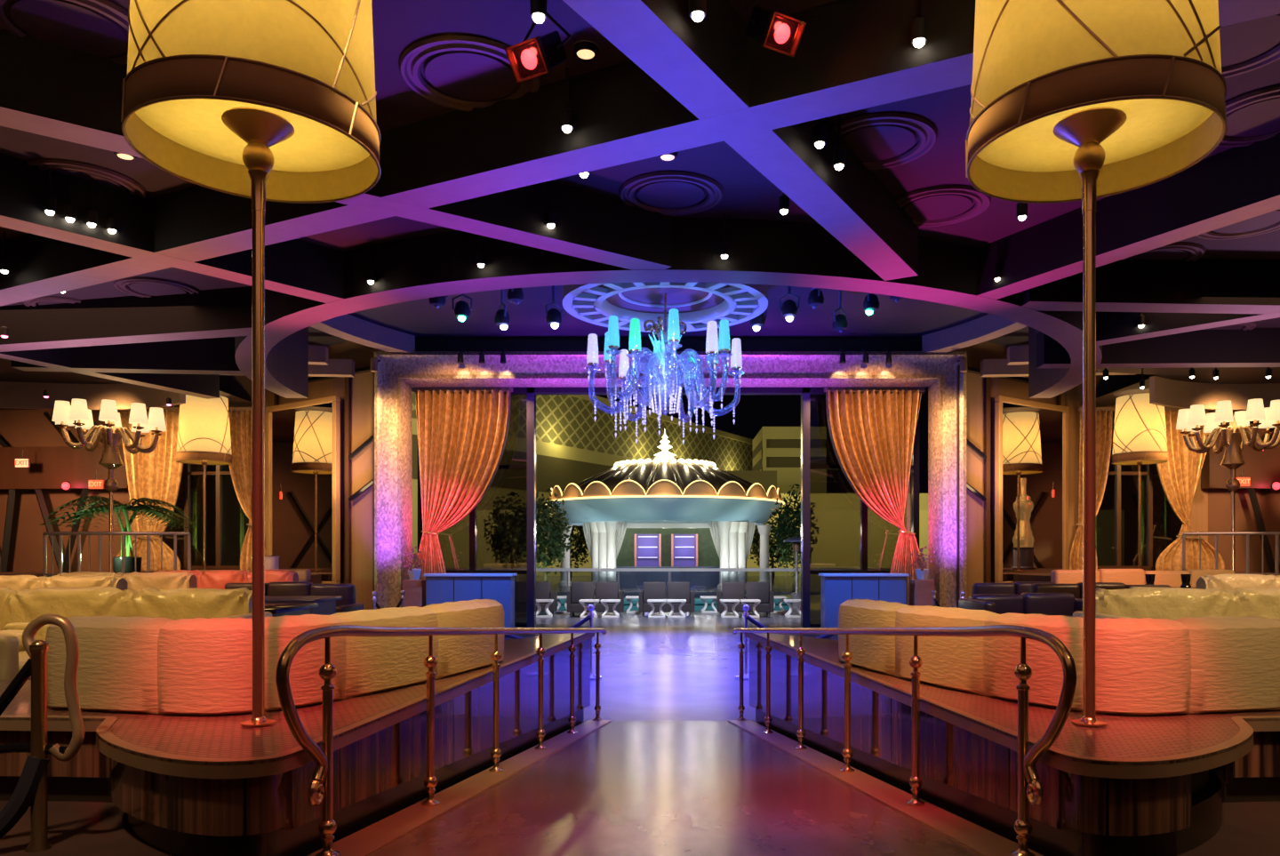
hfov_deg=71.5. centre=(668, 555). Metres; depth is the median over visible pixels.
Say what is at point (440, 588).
cabinet
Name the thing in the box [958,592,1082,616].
sofa
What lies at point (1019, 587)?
cushion
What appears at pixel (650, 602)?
side table
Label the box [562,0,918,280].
trim
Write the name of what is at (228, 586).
cushion
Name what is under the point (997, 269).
recessed light
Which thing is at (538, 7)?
recessed light
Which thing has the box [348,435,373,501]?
trim
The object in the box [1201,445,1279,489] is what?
trim
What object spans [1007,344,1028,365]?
trim
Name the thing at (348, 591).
cushion
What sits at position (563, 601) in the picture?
lounger
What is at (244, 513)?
stalk
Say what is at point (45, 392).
light
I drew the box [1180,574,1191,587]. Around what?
votive candle
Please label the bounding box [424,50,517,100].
grille
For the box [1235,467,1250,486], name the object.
exit sign
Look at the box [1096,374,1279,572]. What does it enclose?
wall
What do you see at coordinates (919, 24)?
spotlight
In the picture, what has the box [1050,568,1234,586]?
sofa
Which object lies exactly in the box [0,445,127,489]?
trim
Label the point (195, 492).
stalk
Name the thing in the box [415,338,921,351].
beam
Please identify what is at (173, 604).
cushion
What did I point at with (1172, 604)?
cushion
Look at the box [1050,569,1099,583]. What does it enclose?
cushion
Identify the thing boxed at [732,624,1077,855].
handrail
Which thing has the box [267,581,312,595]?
cushion
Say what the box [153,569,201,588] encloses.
cushion
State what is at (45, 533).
metal railing
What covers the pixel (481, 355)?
spotlight
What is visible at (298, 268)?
trim
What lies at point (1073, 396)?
wall
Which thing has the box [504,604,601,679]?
stanchion
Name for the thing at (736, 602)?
side table
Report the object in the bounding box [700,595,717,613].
side table
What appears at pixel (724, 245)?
recessed light
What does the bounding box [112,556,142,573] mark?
pot
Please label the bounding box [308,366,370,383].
trim
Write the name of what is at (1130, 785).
platform
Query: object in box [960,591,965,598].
stanchion
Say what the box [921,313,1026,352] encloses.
trim
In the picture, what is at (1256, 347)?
trim
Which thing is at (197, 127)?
diffuser
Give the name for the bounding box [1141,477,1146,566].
stalk
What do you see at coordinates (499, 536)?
tree
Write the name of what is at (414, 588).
pedestal
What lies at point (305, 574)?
cushion
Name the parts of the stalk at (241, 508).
stem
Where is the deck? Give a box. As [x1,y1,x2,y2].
[514,610,820,625]
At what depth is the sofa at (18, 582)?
12.02 m
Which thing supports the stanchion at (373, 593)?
on the floor at (648, 673)
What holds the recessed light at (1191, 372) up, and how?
in the ceiling at (397, 25)
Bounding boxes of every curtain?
[116,407,183,572]
[228,407,265,569]
[412,387,512,579]
[582,522,591,581]
[616,521,627,559]
[708,521,719,559]
[745,522,755,583]
[824,387,925,605]
[1069,407,1114,569]
[1155,407,1224,570]
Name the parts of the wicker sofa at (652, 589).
armrest, armrest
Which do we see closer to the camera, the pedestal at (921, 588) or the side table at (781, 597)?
the pedestal at (921, 588)
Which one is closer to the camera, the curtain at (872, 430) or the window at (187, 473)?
the curtain at (872, 430)
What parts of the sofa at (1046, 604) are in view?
armrest, armrest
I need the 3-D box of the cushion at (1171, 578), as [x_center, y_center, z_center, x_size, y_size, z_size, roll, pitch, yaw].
[8.745,0.519,15.655,0.790,0.503,0.240,0,0,0]
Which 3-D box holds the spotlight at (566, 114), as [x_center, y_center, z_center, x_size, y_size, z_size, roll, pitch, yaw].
[-0.811,-3.643,7.113,0.110,0.514,0.107,0,0,0]
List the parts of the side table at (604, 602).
leg, leg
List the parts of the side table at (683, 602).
leg, leg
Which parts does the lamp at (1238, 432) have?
lamp shade, lamp shade, lamp shade, arm, arm, arm, lamp shade, arm, lamp shade, arm, arm, lamp shade, arm, lamp shade, arm, arm, arm, lamp shade, lamp shade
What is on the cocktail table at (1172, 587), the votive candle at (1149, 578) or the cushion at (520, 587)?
the votive candle at (1149, 578)
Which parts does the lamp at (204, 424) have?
lampshade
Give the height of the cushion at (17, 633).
0.202 m
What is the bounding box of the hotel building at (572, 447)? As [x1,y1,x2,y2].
[159,392,1124,575]
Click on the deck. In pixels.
(696, 618)
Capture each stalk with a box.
[164,511,175,549]
[190,488,199,566]
[191,488,200,566]
[236,504,246,561]
[239,510,248,543]
[1096,515,1101,552]
[1136,480,1146,566]
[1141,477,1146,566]
[1160,487,1171,549]
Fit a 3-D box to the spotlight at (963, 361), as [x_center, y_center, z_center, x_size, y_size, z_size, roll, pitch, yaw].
[6.607,-4.284,20.111,0.160,0.332,0.578,0,0,0]
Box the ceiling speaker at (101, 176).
[26,159,146,198]
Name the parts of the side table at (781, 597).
leg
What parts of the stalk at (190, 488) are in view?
stem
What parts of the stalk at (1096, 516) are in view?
stem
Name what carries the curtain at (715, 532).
hanging from the pavilion
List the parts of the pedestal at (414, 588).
pot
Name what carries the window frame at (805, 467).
in the wall at (516, 390)
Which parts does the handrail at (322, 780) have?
post, post, rail, post, post, post, post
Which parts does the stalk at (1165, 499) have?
stem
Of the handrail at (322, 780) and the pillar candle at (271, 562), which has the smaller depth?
the handrail at (322, 780)
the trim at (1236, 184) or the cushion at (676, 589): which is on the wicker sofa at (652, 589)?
the cushion at (676, 589)
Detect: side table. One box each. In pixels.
[536,599,553,617]
[553,595,569,613]
[578,599,599,617]
[600,599,620,617]
[625,595,641,613]
[647,599,666,617]
[666,599,686,617]
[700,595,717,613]
[720,599,740,617]
[739,599,760,617]
[770,595,786,613]
[784,599,800,617]
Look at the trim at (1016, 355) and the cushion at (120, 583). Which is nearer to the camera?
the cushion at (120, 583)
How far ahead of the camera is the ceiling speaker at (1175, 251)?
11.37 m
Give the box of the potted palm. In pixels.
[40,496,196,573]
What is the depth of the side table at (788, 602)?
24.86 m
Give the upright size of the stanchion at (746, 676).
1.050 m
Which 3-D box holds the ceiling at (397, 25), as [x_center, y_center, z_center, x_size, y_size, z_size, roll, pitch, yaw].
[0.000,-3.900,11.000,38.000,0.001,30.000,0,0,0]
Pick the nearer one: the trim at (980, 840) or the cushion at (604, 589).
the trim at (980, 840)
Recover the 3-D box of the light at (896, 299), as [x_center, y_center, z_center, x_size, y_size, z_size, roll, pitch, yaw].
[4.000,-4.730,15.505,0.294,0.640,0.300,0,0,-1]
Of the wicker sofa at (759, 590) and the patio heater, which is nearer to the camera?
the wicker sofa at (759, 590)
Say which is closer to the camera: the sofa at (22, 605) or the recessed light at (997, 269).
the sofa at (22, 605)
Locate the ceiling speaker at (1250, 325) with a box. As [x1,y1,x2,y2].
[1203,321,1256,330]
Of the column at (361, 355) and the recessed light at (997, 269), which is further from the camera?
the column at (361, 355)
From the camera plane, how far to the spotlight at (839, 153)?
7.78 m
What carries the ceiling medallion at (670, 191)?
attached to the ceiling at (397, 25)
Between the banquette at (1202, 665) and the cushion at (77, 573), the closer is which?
the banquette at (1202, 665)
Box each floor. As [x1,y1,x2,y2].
[0,571,321,583]
[0,720,1279,855]
[504,625,838,722]
[1013,572,1279,582]
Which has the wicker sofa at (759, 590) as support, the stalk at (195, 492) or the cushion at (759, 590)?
the cushion at (759, 590)
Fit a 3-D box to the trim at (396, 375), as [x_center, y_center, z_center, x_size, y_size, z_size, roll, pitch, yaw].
[0.040,-1.460,20.500,13.520,6.400,0.600,0,0,0]
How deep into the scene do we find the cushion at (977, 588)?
14.24 m
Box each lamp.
[52,398,166,572]
[61,480,71,491]
[120,0,381,726]
[175,394,232,569]
[965,0,1227,726]
[1111,392,1168,568]
[1176,398,1279,573]
[1270,480,1279,491]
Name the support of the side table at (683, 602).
on the deck
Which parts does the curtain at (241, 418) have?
pelmet rail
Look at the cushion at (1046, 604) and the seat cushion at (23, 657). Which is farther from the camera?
the cushion at (1046, 604)
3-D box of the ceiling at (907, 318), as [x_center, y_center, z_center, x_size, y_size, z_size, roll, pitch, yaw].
[0.000,-5.100,17.950,21.600,0.100,16.100,0,0,0]
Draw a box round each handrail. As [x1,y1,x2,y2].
[275,624,606,855]
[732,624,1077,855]
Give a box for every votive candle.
[1144,574,1155,584]
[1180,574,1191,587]
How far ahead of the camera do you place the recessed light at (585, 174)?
7.95 m
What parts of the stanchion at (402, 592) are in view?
post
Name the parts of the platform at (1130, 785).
panel, panel, panel, panel, panel, panel, panel, panel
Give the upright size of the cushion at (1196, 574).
0.520 m
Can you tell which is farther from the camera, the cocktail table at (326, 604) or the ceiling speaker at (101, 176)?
the cocktail table at (326, 604)
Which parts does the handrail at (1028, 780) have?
post, post, post, post, rail, post, post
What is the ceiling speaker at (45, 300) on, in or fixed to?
attached to the ceiling at (397, 25)
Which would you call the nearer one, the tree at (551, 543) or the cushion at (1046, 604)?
the cushion at (1046, 604)
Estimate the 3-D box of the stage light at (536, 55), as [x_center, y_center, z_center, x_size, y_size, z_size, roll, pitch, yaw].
[-0.921,-3.639,6.255,0.367,0.610,0.386,0,0,30]
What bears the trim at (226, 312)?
attached to the ceiling at (397, 25)
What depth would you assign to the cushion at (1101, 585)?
12.55 m
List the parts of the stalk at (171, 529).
stem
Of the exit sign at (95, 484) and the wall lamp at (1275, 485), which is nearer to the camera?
the exit sign at (95, 484)
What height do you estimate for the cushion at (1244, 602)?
0.470 m
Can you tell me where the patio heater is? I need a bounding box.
[783,536,810,608]
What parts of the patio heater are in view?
burner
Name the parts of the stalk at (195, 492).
stem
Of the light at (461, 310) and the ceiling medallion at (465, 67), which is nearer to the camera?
the ceiling medallion at (465, 67)
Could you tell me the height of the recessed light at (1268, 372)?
0.514 m
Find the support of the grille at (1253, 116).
attached to the ceiling medallion at (1255, 113)
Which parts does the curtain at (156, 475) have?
pelmet rail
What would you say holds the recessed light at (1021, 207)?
in the ceiling at (397, 25)
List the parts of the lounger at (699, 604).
mattress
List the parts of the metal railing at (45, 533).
post, rail, post, post, post, rail, post, post, post, post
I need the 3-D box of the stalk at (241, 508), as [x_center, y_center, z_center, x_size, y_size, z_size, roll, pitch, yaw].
[-11.888,-0.150,24.747,0.406,3.759,0.391,0,0,32]
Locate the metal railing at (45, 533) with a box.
[42,531,191,576]
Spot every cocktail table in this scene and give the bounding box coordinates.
[264,595,342,615]
[264,602,318,616]
[1171,586,1195,588]
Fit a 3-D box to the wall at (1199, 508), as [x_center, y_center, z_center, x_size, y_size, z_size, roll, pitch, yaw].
[13.888,-2.255,23.424,0.608,5.590,0.150,0,0,-9]
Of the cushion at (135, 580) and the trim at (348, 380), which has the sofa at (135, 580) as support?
the cushion at (135, 580)
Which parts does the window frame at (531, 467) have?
frame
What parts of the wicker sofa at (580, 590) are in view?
armrest, armrest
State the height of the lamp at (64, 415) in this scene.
3.385 m
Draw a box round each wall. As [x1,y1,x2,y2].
[0,375,252,572]
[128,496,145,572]
[264,388,269,547]
[511,387,925,394]
[1064,383,1082,569]
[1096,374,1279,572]
[1190,470,1207,542]
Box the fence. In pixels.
[445,568,891,591]
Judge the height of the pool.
0.240 m
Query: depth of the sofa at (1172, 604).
8.24 m
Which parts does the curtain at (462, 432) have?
pelmet rail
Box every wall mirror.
[265,395,340,583]
[994,395,1068,583]
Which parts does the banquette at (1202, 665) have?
panel, panel, panel, panel, panel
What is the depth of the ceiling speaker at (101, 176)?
9.01 m
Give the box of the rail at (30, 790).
[0,614,84,852]
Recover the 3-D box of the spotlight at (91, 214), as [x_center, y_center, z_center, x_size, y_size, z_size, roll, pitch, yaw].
[-5.955,-3.643,9.175,0.110,0.514,0.107,0,0,0]
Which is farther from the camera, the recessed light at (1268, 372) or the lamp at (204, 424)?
the lamp at (204, 424)
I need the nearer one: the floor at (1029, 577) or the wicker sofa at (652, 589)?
the floor at (1029, 577)
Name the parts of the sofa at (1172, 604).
armrest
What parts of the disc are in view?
moulding, dish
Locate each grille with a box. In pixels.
[37,301,67,304]
[51,168,126,191]
[128,282,186,295]
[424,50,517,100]
[636,180,705,208]
[841,124,916,160]
[904,193,972,220]
[1128,249,1188,260]
[1203,324,1243,329]
[1212,209,1279,233]
[1224,96,1279,136]
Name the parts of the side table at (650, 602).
leg, leg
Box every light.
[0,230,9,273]
[0,326,8,338]
[43,168,55,215]
[43,389,48,398]
[64,174,76,222]
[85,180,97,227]
[105,187,118,233]
[112,151,136,160]
[166,397,171,406]
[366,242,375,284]
[427,295,447,308]
[451,293,472,321]
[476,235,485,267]
[494,288,510,329]
[504,12,571,82]
[506,288,524,303]
[529,0,547,23]
[544,285,562,328]
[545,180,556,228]
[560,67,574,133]
[572,40,599,61]
[578,171,590,177]
[657,152,678,161]
[688,0,706,21]
[720,213,728,259]
[741,0,806,56]
[749,309,766,331]
[778,192,789,215]
[779,286,799,321]
[808,288,823,308]
[813,118,825,148]
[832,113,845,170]
[832,290,847,332]
[863,292,879,315]
[888,295,905,302]
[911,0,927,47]
[993,240,1000,281]
[1016,202,1028,220]
[1102,368,1109,379]
[1136,312,1145,327]
[1139,368,1144,389]
[1188,368,1195,378]
[1212,367,1219,379]
[1264,367,1271,378]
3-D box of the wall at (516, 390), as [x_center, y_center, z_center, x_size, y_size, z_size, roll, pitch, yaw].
[0.050,-4.415,21.600,12.300,0.970,0.300,0,0,0]
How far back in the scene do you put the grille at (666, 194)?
9.52 m
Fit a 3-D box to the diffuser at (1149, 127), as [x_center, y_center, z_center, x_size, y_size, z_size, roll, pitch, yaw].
[1.955,-2.010,4.130,1.054,0.003,1.054,0,0,13]
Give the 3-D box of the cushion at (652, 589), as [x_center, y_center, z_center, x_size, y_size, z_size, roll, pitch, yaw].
[-0.401,1.070,25.740,0.663,0.620,0.160,0,0,0]
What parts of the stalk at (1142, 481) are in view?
stem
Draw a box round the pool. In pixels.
[526,593,820,610]
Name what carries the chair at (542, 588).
on the deck
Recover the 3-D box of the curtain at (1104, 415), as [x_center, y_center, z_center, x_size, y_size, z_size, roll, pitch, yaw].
[10.834,-1.685,22.770,1.132,4.210,0.281,0,0,-5]
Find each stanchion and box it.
[371,591,376,609]
[376,590,405,608]
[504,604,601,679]
[735,604,835,679]
[931,590,958,607]
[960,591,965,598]
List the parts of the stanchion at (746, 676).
post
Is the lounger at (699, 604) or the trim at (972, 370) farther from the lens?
the lounger at (699, 604)
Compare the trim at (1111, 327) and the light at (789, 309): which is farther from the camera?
the light at (789, 309)
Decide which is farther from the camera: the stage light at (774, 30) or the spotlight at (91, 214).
the spotlight at (91, 214)
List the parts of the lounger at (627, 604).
mattress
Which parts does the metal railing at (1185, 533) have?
post, post, rail, post, rail, post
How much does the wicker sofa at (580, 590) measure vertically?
0.980 m
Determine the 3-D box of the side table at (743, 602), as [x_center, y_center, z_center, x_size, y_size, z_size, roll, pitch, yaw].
[2.300,1.490,25.000,0.540,0.500,0.540,0,0,0]
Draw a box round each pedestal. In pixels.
[400,545,425,607]
[909,545,935,606]
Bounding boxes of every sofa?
[0,575,127,590]
[0,586,272,631]
[0,622,50,679]
[56,571,197,591]
[153,569,298,589]
[199,568,311,581]
[224,581,363,613]
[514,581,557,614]
[566,581,623,615]
[639,581,694,615]
[716,581,774,615]
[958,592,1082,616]
[971,581,1054,595]
[1021,582,1171,599]
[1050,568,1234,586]
[1072,587,1279,620]
[1195,574,1279,590]
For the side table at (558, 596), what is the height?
0.500 m
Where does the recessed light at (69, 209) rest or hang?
in the ceiling at (397, 25)
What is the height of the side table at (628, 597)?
0.500 m
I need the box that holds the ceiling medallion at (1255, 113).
[1217,85,1279,147]
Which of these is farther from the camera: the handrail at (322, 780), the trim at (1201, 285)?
the trim at (1201, 285)
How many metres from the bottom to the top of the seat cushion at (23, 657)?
0.160 m
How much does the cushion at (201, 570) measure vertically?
0.220 m
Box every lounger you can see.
[557,599,566,610]
[624,598,639,610]
[694,598,716,610]
[774,598,792,610]
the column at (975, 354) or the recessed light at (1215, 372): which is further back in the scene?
the column at (975, 354)
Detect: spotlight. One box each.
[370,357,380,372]
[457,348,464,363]
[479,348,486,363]
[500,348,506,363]
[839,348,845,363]
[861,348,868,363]
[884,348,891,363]
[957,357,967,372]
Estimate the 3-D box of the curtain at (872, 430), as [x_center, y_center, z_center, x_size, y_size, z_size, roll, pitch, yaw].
[4.880,-1.115,20.951,2.421,5.670,0.390,0,0,0]
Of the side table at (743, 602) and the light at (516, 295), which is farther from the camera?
the side table at (743, 602)
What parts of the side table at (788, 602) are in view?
leg, leg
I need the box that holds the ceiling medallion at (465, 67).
[399,34,541,111]
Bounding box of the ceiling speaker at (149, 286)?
[112,276,199,297]
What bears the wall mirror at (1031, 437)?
attached to the column at (975, 354)
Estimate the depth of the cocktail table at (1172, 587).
13.15 m
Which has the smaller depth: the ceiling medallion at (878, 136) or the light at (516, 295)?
the ceiling medallion at (878, 136)
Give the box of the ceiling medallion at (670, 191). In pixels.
[618,171,723,215]
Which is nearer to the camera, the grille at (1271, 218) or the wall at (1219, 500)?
the grille at (1271, 218)
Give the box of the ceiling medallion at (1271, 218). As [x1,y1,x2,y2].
[1195,208,1279,239]
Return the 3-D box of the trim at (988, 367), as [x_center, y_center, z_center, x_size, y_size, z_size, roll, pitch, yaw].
[8.859,-4.275,20.150,3.415,0.350,0.280,0,0,5]
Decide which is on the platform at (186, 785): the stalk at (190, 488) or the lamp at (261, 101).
the lamp at (261, 101)
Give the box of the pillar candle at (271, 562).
[264,555,279,569]
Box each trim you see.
[0,29,671,270]
[0,152,343,303]
[0,286,252,351]
[0,347,219,399]
[0,381,185,410]
[0,411,103,572]
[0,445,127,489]
[11,336,244,375]
[219,359,354,376]
[273,372,374,609]
[307,720,611,855]
[308,344,327,365]
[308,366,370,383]
[310,313,415,352]
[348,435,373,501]
[374,351,966,609]
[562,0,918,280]
[728,720,1043,855]
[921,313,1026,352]
[956,364,1028,383]
[956,368,1061,607]
[966,438,986,501]
[976,130,1279,299]
[980,359,1135,376]
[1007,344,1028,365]
[1021,257,1279,313]
[1036,328,1279,368]
[1062,311,1279,347]
[1149,376,1279,410]
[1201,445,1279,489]
[1247,420,1279,572]
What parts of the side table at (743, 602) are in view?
leg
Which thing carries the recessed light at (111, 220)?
in the ceiling at (397, 25)
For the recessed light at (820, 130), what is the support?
in the ceiling at (397, 25)
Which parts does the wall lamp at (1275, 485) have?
globe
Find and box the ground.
[514,576,927,593]
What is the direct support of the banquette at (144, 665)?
on the platform at (186, 785)
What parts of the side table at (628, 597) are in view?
leg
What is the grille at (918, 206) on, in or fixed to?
attached to the ceiling medallion at (928, 204)
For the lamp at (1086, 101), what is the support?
on the platform at (1130, 785)
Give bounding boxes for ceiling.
[0,0,1279,422]
[308,284,1028,346]
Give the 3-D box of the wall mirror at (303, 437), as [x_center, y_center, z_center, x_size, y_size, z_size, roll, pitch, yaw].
[-8.920,-1.500,21.630,2.862,4.500,0.140,0,0,34]
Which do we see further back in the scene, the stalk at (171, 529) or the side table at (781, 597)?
the side table at (781, 597)
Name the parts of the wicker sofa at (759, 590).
armrest, armrest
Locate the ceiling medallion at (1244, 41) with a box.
[1219,13,1279,78]
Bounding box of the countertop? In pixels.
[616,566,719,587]
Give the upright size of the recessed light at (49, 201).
0.514 m
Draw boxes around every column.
[269,341,383,609]
[952,341,1064,598]
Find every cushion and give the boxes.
[0,575,46,590]
[0,587,17,631]
[0,629,35,651]
[5,586,133,624]
[18,650,31,679]
[40,575,127,590]
[56,571,125,576]
[122,571,197,591]
[127,587,252,620]
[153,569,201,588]
[198,569,248,589]
[199,569,252,571]
[224,583,268,595]
[245,569,298,583]
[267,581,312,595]
[279,568,311,581]
[310,584,355,606]
[514,581,526,603]
[536,581,550,603]
[571,581,594,603]
[595,581,618,603]
[643,581,665,603]
[667,581,689,603]
[721,581,744,603]
[745,581,768,603]
[968,594,1023,614]
[971,583,1015,594]
[1013,581,1054,595]
[1020,592,1075,615]
[1029,583,1079,598]
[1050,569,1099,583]
[1076,582,1126,599]
[1096,587,1233,620]
[1097,568,1144,584]
[1125,584,1171,588]
[1144,570,1190,586]
[1186,569,1234,586]
[1225,587,1279,619]
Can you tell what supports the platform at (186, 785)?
on the floor at (648, 673)
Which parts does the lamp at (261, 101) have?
lampshade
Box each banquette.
[45,599,504,715]
[838,599,1279,715]
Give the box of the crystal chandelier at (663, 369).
[584,293,743,443]
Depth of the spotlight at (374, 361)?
19.84 m
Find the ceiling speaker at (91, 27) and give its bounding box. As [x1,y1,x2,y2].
[0,0,128,64]
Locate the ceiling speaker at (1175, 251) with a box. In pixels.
[1120,242,1205,261]
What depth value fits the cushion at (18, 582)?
12.02 m
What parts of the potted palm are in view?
stem, stem, stem, stem, stem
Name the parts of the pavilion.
roof panel, roof panel, roof panel, roof panel, curtain rail, roof panel, roof panel, roof panel, roof panel, roof panel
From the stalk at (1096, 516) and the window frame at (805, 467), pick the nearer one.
the window frame at (805, 467)
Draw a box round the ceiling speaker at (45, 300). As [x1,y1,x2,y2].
[23,296,80,306]
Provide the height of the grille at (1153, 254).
0.020 m
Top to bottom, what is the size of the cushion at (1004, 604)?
0.290 m
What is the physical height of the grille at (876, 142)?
0.020 m
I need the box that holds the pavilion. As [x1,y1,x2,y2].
[545,432,784,589]
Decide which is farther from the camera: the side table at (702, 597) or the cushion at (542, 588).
the side table at (702, 597)
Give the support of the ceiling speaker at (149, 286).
attached to the ceiling at (397, 25)
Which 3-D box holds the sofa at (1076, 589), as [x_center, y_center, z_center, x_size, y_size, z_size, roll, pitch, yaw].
[6.150,0.791,12.290,2.200,0.817,0.970,0,0,0]
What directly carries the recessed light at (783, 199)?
in the ceiling at (397, 25)
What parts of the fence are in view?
rail, post, post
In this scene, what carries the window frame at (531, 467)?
in the wall at (516, 390)
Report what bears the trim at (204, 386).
attached to the ceiling at (397, 25)
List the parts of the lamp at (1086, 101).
lampshade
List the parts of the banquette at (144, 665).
panel, panel, panel, panel, panel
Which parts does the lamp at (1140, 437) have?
lampshade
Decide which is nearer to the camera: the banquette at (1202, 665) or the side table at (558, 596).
the banquette at (1202, 665)
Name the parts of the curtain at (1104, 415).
pelmet rail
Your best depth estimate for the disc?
14.28 m
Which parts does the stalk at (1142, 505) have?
stem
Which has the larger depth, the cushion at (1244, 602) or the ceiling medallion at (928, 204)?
the ceiling medallion at (928, 204)
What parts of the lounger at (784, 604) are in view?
mattress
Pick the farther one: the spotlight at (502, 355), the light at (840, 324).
the spotlight at (502, 355)
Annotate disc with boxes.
[562,282,767,332]
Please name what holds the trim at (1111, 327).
attached to the ceiling at (397, 25)
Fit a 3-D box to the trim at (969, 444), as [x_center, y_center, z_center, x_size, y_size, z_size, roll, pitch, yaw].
[8.395,-1.672,21.486,4.198,2.177,0.135,0,0,-35]
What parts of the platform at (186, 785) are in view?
panel, panel, panel, panel, panel, panel, panel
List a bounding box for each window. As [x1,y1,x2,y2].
[180,463,252,568]
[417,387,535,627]
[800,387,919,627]
[1097,411,1158,568]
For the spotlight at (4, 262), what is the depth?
10.66 m
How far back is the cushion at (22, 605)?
8.19 m
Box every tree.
[483,491,527,567]
[518,488,572,581]
[544,514,589,580]
[747,513,798,581]
[768,483,819,591]
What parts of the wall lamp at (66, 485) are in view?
globe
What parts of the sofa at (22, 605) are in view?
armrest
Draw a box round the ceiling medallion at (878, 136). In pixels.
[832,112,937,170]
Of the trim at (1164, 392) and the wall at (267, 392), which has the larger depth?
the wall at (267, 392)
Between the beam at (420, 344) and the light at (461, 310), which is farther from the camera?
the beam at (420, 344)
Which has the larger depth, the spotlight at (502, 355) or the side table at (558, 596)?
the side table at (558, 596)
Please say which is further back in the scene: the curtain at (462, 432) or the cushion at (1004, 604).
the curtain at (462, 432)
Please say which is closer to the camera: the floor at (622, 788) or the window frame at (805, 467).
the floor at (622, 788)
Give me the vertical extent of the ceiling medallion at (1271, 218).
0.035 m
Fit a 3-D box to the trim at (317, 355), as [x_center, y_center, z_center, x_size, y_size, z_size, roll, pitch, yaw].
[-9.900,-4.275,18.600,5.261,0.350,0.280,0,0,-9]
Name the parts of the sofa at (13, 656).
armrest, armrest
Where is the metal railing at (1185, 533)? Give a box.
[1182,531,1279,575]
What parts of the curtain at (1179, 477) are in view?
pelmet rail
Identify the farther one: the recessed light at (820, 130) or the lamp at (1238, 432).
the lamp at (1238, 432)
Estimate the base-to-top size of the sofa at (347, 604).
1.017 m
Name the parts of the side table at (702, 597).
leg, leg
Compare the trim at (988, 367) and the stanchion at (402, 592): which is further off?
the trim at (988, 367)
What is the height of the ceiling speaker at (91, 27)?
0.035 m
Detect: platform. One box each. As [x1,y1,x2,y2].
[0,632,594,855]
[744,632,1279,855]
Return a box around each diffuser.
[134,98,369,171]
[976,98,1213,172]
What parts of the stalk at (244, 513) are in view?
stem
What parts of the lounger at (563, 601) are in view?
mattress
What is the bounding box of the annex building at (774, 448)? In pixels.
[752,426,826,493]
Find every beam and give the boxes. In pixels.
[0,0,1279,306]
[234,217,1102,398]
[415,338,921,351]
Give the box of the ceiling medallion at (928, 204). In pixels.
[896,184,991,226]
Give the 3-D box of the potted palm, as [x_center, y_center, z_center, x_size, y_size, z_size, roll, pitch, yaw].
[-11.972,-0.416,19.443,3.017,1.711,2.665,0,0,-45]
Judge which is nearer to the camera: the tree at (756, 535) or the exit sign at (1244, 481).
the exit sign at (1244, 481)
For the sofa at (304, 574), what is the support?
on the floor at (316, 579)
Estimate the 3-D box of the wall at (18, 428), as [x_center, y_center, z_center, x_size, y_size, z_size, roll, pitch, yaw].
[-14.916,-1.655,23.550,8.416,6.790,0.177,0,0,7]
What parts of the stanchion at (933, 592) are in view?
post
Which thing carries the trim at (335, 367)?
attached to the column at (361, 355)
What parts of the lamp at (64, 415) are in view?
lamp shade, lamp shade, lamp shade, arm, arm, lamp shade, arm, arm, lamp shade, arm, lamp shade, arm, arm, lamp shade, arm, lamp shade, arm, lamp shade, lamp shade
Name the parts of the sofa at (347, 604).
armrest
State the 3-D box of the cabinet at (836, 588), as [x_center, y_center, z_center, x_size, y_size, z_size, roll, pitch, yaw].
[4.350,1.070,19.870,1.880,1.340,0.660,0,0,0]
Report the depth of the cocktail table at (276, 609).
9.61 m
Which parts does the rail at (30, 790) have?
rail, rail, post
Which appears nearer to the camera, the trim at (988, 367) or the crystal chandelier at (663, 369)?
the crystal chandelier at (663, 369)
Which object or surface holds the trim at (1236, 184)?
attached to the ceiling at (397, 25)
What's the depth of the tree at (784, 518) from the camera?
43.68 m
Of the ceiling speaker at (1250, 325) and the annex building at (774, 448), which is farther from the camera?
the annex building at (774, 448)
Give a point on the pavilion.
(663, 511)
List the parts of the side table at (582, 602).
leg, leg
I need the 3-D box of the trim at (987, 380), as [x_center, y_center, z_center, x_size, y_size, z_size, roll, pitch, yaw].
[8.266,-1.255,21.453,4.191,5.990,0.132,0,0,-35]
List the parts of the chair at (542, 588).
armrest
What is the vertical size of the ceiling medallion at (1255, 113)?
0.035 m
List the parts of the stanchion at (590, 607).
post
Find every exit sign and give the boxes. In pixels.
[15,449,29,467]
[88,470,103,488]
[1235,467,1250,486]
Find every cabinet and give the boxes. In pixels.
[423,573,517,627]
[818,573,909,627]
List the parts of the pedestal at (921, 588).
pot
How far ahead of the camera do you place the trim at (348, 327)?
19.16 m
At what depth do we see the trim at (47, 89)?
8.58 m
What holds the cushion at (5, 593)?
on the sofa at (22, 605)
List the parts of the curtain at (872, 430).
pelmet rail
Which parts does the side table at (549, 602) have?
leg, leg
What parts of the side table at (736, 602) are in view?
leg, leg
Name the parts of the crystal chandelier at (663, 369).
lamp shade, lamp shade, lamp shade, arm, lamp shade, arm, arm, arm, lamp shade, arm, arm, stem, arm, lamp shade, arm, arm, arm, arm, arm, lamp shade, lamp shade, lamp shade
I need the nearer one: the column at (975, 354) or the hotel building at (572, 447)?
the column at (975, 354)
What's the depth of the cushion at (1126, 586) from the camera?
12.56 m

